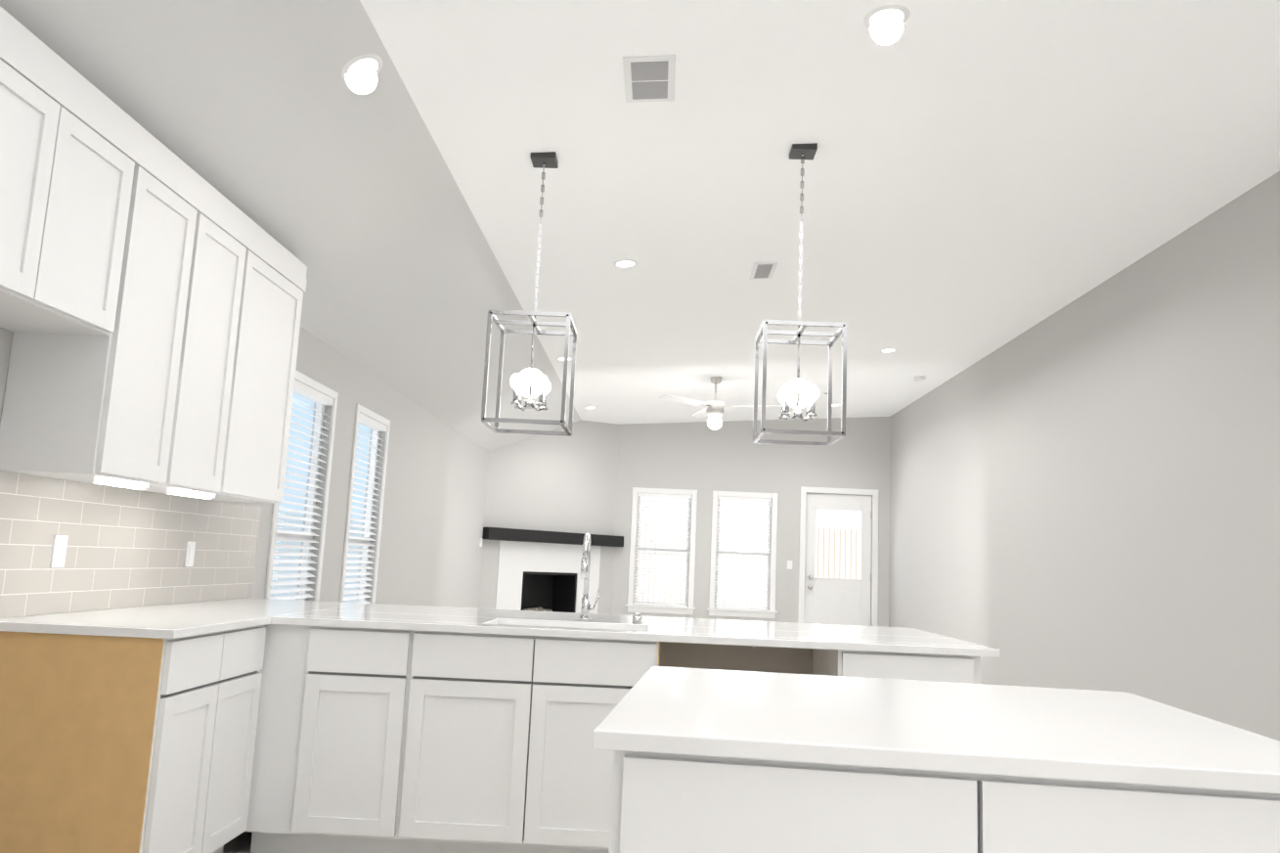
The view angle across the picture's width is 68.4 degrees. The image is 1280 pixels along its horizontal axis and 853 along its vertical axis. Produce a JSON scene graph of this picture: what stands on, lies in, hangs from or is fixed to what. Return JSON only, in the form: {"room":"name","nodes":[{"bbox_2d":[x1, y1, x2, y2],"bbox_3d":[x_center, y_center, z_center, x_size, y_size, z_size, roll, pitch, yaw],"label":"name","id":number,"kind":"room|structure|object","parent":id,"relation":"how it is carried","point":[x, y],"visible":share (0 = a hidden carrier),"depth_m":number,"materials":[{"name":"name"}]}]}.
{"room":"kitchen","nodes":[
{"label":"kitchen","id":0,"kind":"room"},
{"bbox_2d":[222,831,252,852],"bbox_3d":[0.593,2.191,6.274,5.640,0.100,13.740,2,-8,1],"label":"floor","id":1,"kind":"structure","parent":0,"point":[241,843],"depth_m":3.79,"materials":[{"name":"brown wood"}]},
{"bbox_2d":[0,624,265,852],"bbox_3d":[-1.834,1.033,2.472,0.638,0.890,2.465,2,-8,1],"label":"base cabinet","id":2,"kind":"object","parent":1,"relation":"on","point":[118,744],"visible":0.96,"depth_m":2.96,"materials":[{"name":"white paint"}]},
{"bbox_2d":[0,605,273,638],"bbox_3d":[-1.781,0.694,3.332,0.649,0.030,0.730,2,-8,1],"label":"countertop","id":3,"kind":"structure","parent":2,"relation":"on","point":[176,620],"depth_m":3.21,"materials":[{"name":"white stone"}]},
{"bbox_2d":[244,623,389,852],"bbox_3d":[-1.176,1.279,3.968,0.663,0.890,0.631,2,-8,1],"label":"base cabinet","id":4,"kind":"object","parent":1,"relation":"on","point":[377,740],"depth_m":3.68,"materials":[{"name":"white paint"}]},
{"bbox_2d":[297,605,308,609],"bbox_3d":[-1.446,0.812,4.042,0.003,0.030,0.360,2,-8,1],"label":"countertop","id":5,"kind":"structure","parent":4,"relation":"on","point":[298,606],"depth_m":4.36,"materials":[{"name":"white stone"}]},
{"bbox_2d":[373,628,662,852],"bbox_3d":[-0.458,1.308,3.951,1.047,0.890,0.631,2,-8,1],"label":"base cabinet","id":6,"kind":"object","parent":1,"relation":"on","point":[487,738],"depth_m":3.66,"materials":[{"name":"white paint"}]},
{"bbox_2d":[807,648,980,683],"bbox_3d":[1.032,1.367,3.915,0.536,0.890,0.631,2,-8,1],"label":"base cabinet","id":7,"kind":"object","parent":1,"relation":"on","point":[828,662],"depth_m":3.66,"materials":[{"name":"white paint"}]},
{"bbox_2d":[161,597,1000,657],"bbox_3d":[-0.342,0.896,4.289,3.496,0.030,1.275,2,-8,1],"label":"countertop","id":8,"kind":"structure","parent":7,"relation":"on","point":[860,638],"depth_m":4.00,"materials":[{"name":"white stone"}]},
{"bbox_2d":[578,531,600,620],"bbox_3d":[-0.228,0.679,4.250,0.093,0.398,0.241,2,-8,1],"label":"faucet","id":9,"kind":"object","parent":8,"relation":"on","point":[586,607],"visible":1,"depth_m":4.30,"materials":[{"name":"silver metal"}]},
{"bbox_2d":[632,612,641,622],"bbox_3d":[-0.012,0.874,4.304,0.042,0.045,0.041,2,-8,1],"label":"switch","id":10,"kind":"object","parent":8,"relation":"on","point":[637,617],"visible":1,"depth_m":4.29,"materials":[{"name":"silver metal"}]},
{"bbox_2d":[608,750,1279,852],"bbox_3d":[0.563,1.053,1.886,1.239,0.890,1.071,2,-8,1],"label":"base cabinet","id":11,"kind":"object","parent":1,"relation":"on","point":[670,803],"visible":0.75,"depth_m":1.40,"materials":[{"name":"white paint"}]},
{"bbox_2d":[592,665,1279,794],"bbox_3d":[0.583,0.598,1.958,1.220,0.030,1.020,2,-8,6],"label":"countertop","id":12,"kind":"structure","parent":11,"relation":"on","point":[1075,734],"depth_m":1.68,"materials":[{"name":"white stone"}]},
{"bbox_2d":[0,326,488,617],"bbox_3d":[-2.081,0.177,6.617,0.120,3.750,13.740,2,-8,1],"label":"wall","id":13,"kind":"structure","parent":0,"point":[433,518],"depth_m":7.87,"materials":[{"name":"grey paint"}]},
{"bbox_2d":[0,5,86,314],"bbox_3d":[-1.906,-0.756,2.594,0.346,0.735,0.476,2,-8,1],"label":"upper cabinet","id":14,"kind":"object","parent":13,"relation":"attached to","point":[42,97],"depth_m":2.70,"materials":[{"name":"white paint"}]},
{"bbox_2d":[49,534,68,567],"bbox_3d":[-2.092,0.449,3.393,0.008,0.115,0.072,2,-8,1],"label":"outlet","id":15,"kind":"object","parent":13,"relation":"attached to","point":[59,551],"depth_m":3.39,"materials":[{"name":"white plastic"}]},
{"bbox_2d":[0,79,132,334],"bbox_3d":[-1.899,-0.705,2.944,0.346,0.735,0.476,2,-8,1],"label":"upper cabinet","id":16,"kind":"object","parent":13,"relation":"attached to","point":[83,303],"depth_m":2.99,"materials":[{"name":"white paint"}]},
{"bbox_2d":[0,119,215,490],"bbox_3d":[-1.901,-0.412,3.360,0.346,1.195,0.578,2,-8,1],"label":"upper cabinet","id":17,"kind":"object","parent":13,"relation":"attached to","point":[153,288],"depth_m":3.24,"materials":[{"name":"white paint"}]},
{"bbox_2d":[0,470,261,617],"bbox_3d":[-2.106,0.404,3.205,0.011,0.480,3.765,2,-8,1],"label":"backsplash","id":18,"kind":"structure","parent":13,"relation":"attached to","point":[125,547],"depth_m":3.71,"materials":[{"name":"beige tile"}]},
{"bbox_2d":[183,540,195,566],"bbox_3d":[-2.075,0.588,4.343,0.008,0.115,0.072,2,-8,1],"label":"outlet","id":19,"kind":"object","parent":13,"relation":"attached to","point":[191,546],"depth_m":4.33,"materials":[{"name":"white plastic"}]},
{"bbox_2d":[121,188,262,498],"bbox_3d":[-1.893,-0.349,3.792,0.346,1.195,0.575,2,-8,1],"label":"upper cabinet","id":20,"kind":"object","parent":13,"relation":"attached to","point":[212,463],"depth_m":3.90,"materials":[{"name":"white paint"}]},
{"bbox_2d":[176,228,307,503],"bbox_3d":[-1.884,-0.275,4.299,0.346,1.195,0.730,2,-8,1],"label":"upper cabinet","id":21,"kind":"object","parent":13,"relation":"attached to","point":[263,441],"depth_m":4.38,"materials":[{"name":"white paint"}]},
{"bbox_2d":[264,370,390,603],"bbox_3d":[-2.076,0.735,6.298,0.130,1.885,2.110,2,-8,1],"label":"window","id":22,"kind":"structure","parent":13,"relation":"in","point":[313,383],"depth_m":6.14,"materials":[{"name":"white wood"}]},
{"bbox_2d":[269,379,387,603],"bbox_3d":[-2.074,0.748,6.296,0.060,1.806,1.958,2,-8,1],"label":"window blinds","id":23,"kind":"object","parent":22,"relation":"attached to","point":[301,388],"visible":0.52,"depth_m":5.92,"materials":[{"name":"white plastic"}]},
{"bbox_2d":[478,420,618,614],"bbox_3d":[-1.174,1.077,12.544,2.192,3.750,0.100,10,-11,-43],"label":"wall","id":24,"kind":"structure","parent":0,"point":[559,483],"depth_m":12.57,"materials":[{"name":"grey paint"}]},
{"bbox_2d":[495,539,600,613],"bbox_3d":[-1.183,2.182,12.342,1.692,1.291,0.012,10,-11,-43],"label":"fireplace surround","id":25,"kind":"structure","parent":24,"relation":"attached to","point":[516,558],"depth_m":12.23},
{"bbox_2d":[520,571,576,612],"bbox_3d":[-1.372,2.293,12.520,0.960,0.760,0.520,10,-11,-43],"label":"firebox","id":26,"kind":"object","parent":24,"relation":"in","point":[549,591],"visible":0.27,"depth_m":12.81,"materials":[{"name":"metal"}]},
{"bbox_2d":[482,527,623,546],"bbox_3d":[-1.097,1.462,12.389,2.272,0.150,0.168,10,-11,-43],"label":"fireplace mantel","id":27,"kind":"object","parent":24,"relation":"attached to","point":[514,534],"visible":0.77,"depth_m":12.19,"materials":[{"name":"black wood"}]},
{"bbox_2d":[0,0,1279,451],"bbox_3d":[0.731,-0.959,6.731,5.640,1.429,13.740,2,-8,1],"label":"ceiling","id":28,"kind":"structure","parent":0,"point":[982,178],"depth_m":4.64,"materials":[{"name":"white paint"}]},
{"bbox_2d":[341,53,383,83],"bbox_3d":[-1.077,-1.388,3.653,0.146,0.085,0.168,4,-8,-8],"label":"recessed light","id":29,"kind":"object","parent":28,"relation":"in","point":[362,68],"depth_m":3.65,"materials":[{"name":"white plastic"}]},
{"bbox_2d":[481,151,576,436],"bbox_3d":[-0.496,-0.655,4.516,0.378,1.347,0.378,2,-8,1],"label":"pendant lantern","id":30,"kind":"object","parent":28,"relation":"hanging from","point":[549,159],"visible":1,"depth_m":4.48,"materials":[{"name":"silver metal"}]},
{"bbox_2d":[556,356,572,360],"bbox_3d":[-0.727,-0.654,9.078,0.168,0.014,0.168,4,-8,-8],"label":"recessed light","id":31,"kind":"object","parent":28,"relation":"in","point":[558,358],"depth_m":9.06,"materials":[{"name":"white plastic"}]},
{"bbox_2d":[613,259,637,266],"bbox_3d":[-0.097,-1.083,6.259,0.168,0.014,0.168,4,-8,-8],"label":"recessed light","id":32,"kind":"object","parent":28,"relation":"in","point":[623,262],"depth_m":6.25,"materials":[{"name":"white plastic"}]},
{"bbox_2d":[622,54,675,102],"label":"ceiling vent","id":33,"kind":"object","parent":28,"relation":"in","point":[649,78],"depth_m":3.87,"materials":[{"name":"white plastic"}]},
{"bbox_2d":[656,376,790,418],"bbox_3d":[0.892,-0.306,10.298,1.417,0.422,1.378,2,-8,1],"label":"ceiling fan","id":34,"kind":"object","parent":28,"relation":"hanging from","point":[714,408],"visible":0.98,"depth_m":10.09,"materials":[{"name":"silver metal"}]},
{"bbox_2d":[749,262,778,279],"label":"ceiling vent","id":35,"kind":"object","parent":28,"relation":"in","point":[760,270],"depth_m":6.47,"materials":[{"name":"white plastic"}]},
{"bbox_2d":[752,142,846,445],"bbox_3d":[0.764,-0.648,4.492,0.378,1.436,0.378,2,-8,1],"label":"pendant lantern","id":36,"kind":"object","parent":28,"relation":"hanging from","point":[803,153],"visible":1,"depth_m":4.45,"materials":[{"name":"silver metal"}]},
{"bbox_2d":[863,4,910,30],"bbox_3d":[0.915,-1.514,3.493,0.167,0.014,0.168,4,-8,-8],"label":"recessed light","id":37,"kind":"object","parent":28,"relation":"in","point":[887,17],"depth_m":3.49,"materials":[{"name":"white plastic"}]},
{"bbox_2d":[879,348,897,352],"bbox_3d":[2.400,-0.735,9.094,0.168,0.014,0.168,6,-9,-25],"label":"recessed light","id":38,"kind":"object","parent":28,"relation":"in","point":[887,349],"depth_m":9.09,"materials":[{"name":"white plastic"}]},
{"bbox_2d":[610,416,890,626],"bbox_3d":[0.799,1.270,13.288,5.400,3.750,0.120,2,-8,1],"label":"wall","id":39,"kind":"structure","parent":0,"point":[705,460],"depth_m":13.30,"materials":[{"name":"grey paint"}]},
{"bbox_2d":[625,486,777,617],"bbox_3d":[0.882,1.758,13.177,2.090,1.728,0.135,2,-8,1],"label":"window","id":40,"kind":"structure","parent":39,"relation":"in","point":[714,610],"depth_m":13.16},
{"bbox_2d":[633,492,771,610],"bbox_3d":[0.882,1.744,13.179,1.878,1.546,0.060,2,-8,1],"label":"window blinds","id":41,"kind":"object","parent":40,"relation":"attached to","point":[719,498],"visible":0.92,"depth_m":13.17,"materials":[{"name":"white plastic"}]},
{"bbox_2d":[787,560,792,569],"bbox_3d":[2.082,1.924,13.102,0.075,0.115,0.009,2,-8,1],"label":"light switch","id":42,"kind":"object","parent":39,"relation":"attached to","point":[789,564],"visible":0.67,"depth_m":13.09,"materials":[{"name":"white plastic"}]},
{"bbox_2d":[804,492,871,625],"bbox_3d":[2.758,2.071,13.088,0.911,2.255,0.121,2,-8,1],"label":"back door","id":43,"kind":"structure","parent":39,"relation":"in","point":[842,600],"depth_m":13.09,"materials":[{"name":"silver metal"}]},
{"bbox_2d":[797,485,878,625],"bbox_3d":[2.759,2.039,13.131,1.085,2.355,0.138,2,-8,1],"label":"door frame","id":44,"kind":"structure","parent":39,"relation":"attached to","point":[874,608],"depth_m":13.13,"materials":[{"name":"white wood"}]},
{"bbox_2d":[889,171,1279,741],"bbox_3d":[3.433,0.399,6.484,0.120,3.750,13.740,2,-8,1],"label":"wall","id":45,"kind":"structure","parent":0,"point":[1084,491],"depth_m":6.54,"materials":[{"name":"grey paint"}]},
{"label":"outside","id":46,"kind":"structure","parent":0,"visible":0},
{"bbox_2d":[269,392,861,607],"bbox_3d":[0.732,-0.433,7.665,13.400,6.500,19.500,2,-8,1],"label":"window glass","id":47,"kind":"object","parent":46,"point":[837,547],"depth_m":15.57,"materials":[{"name":"clear glass"}]}
]}

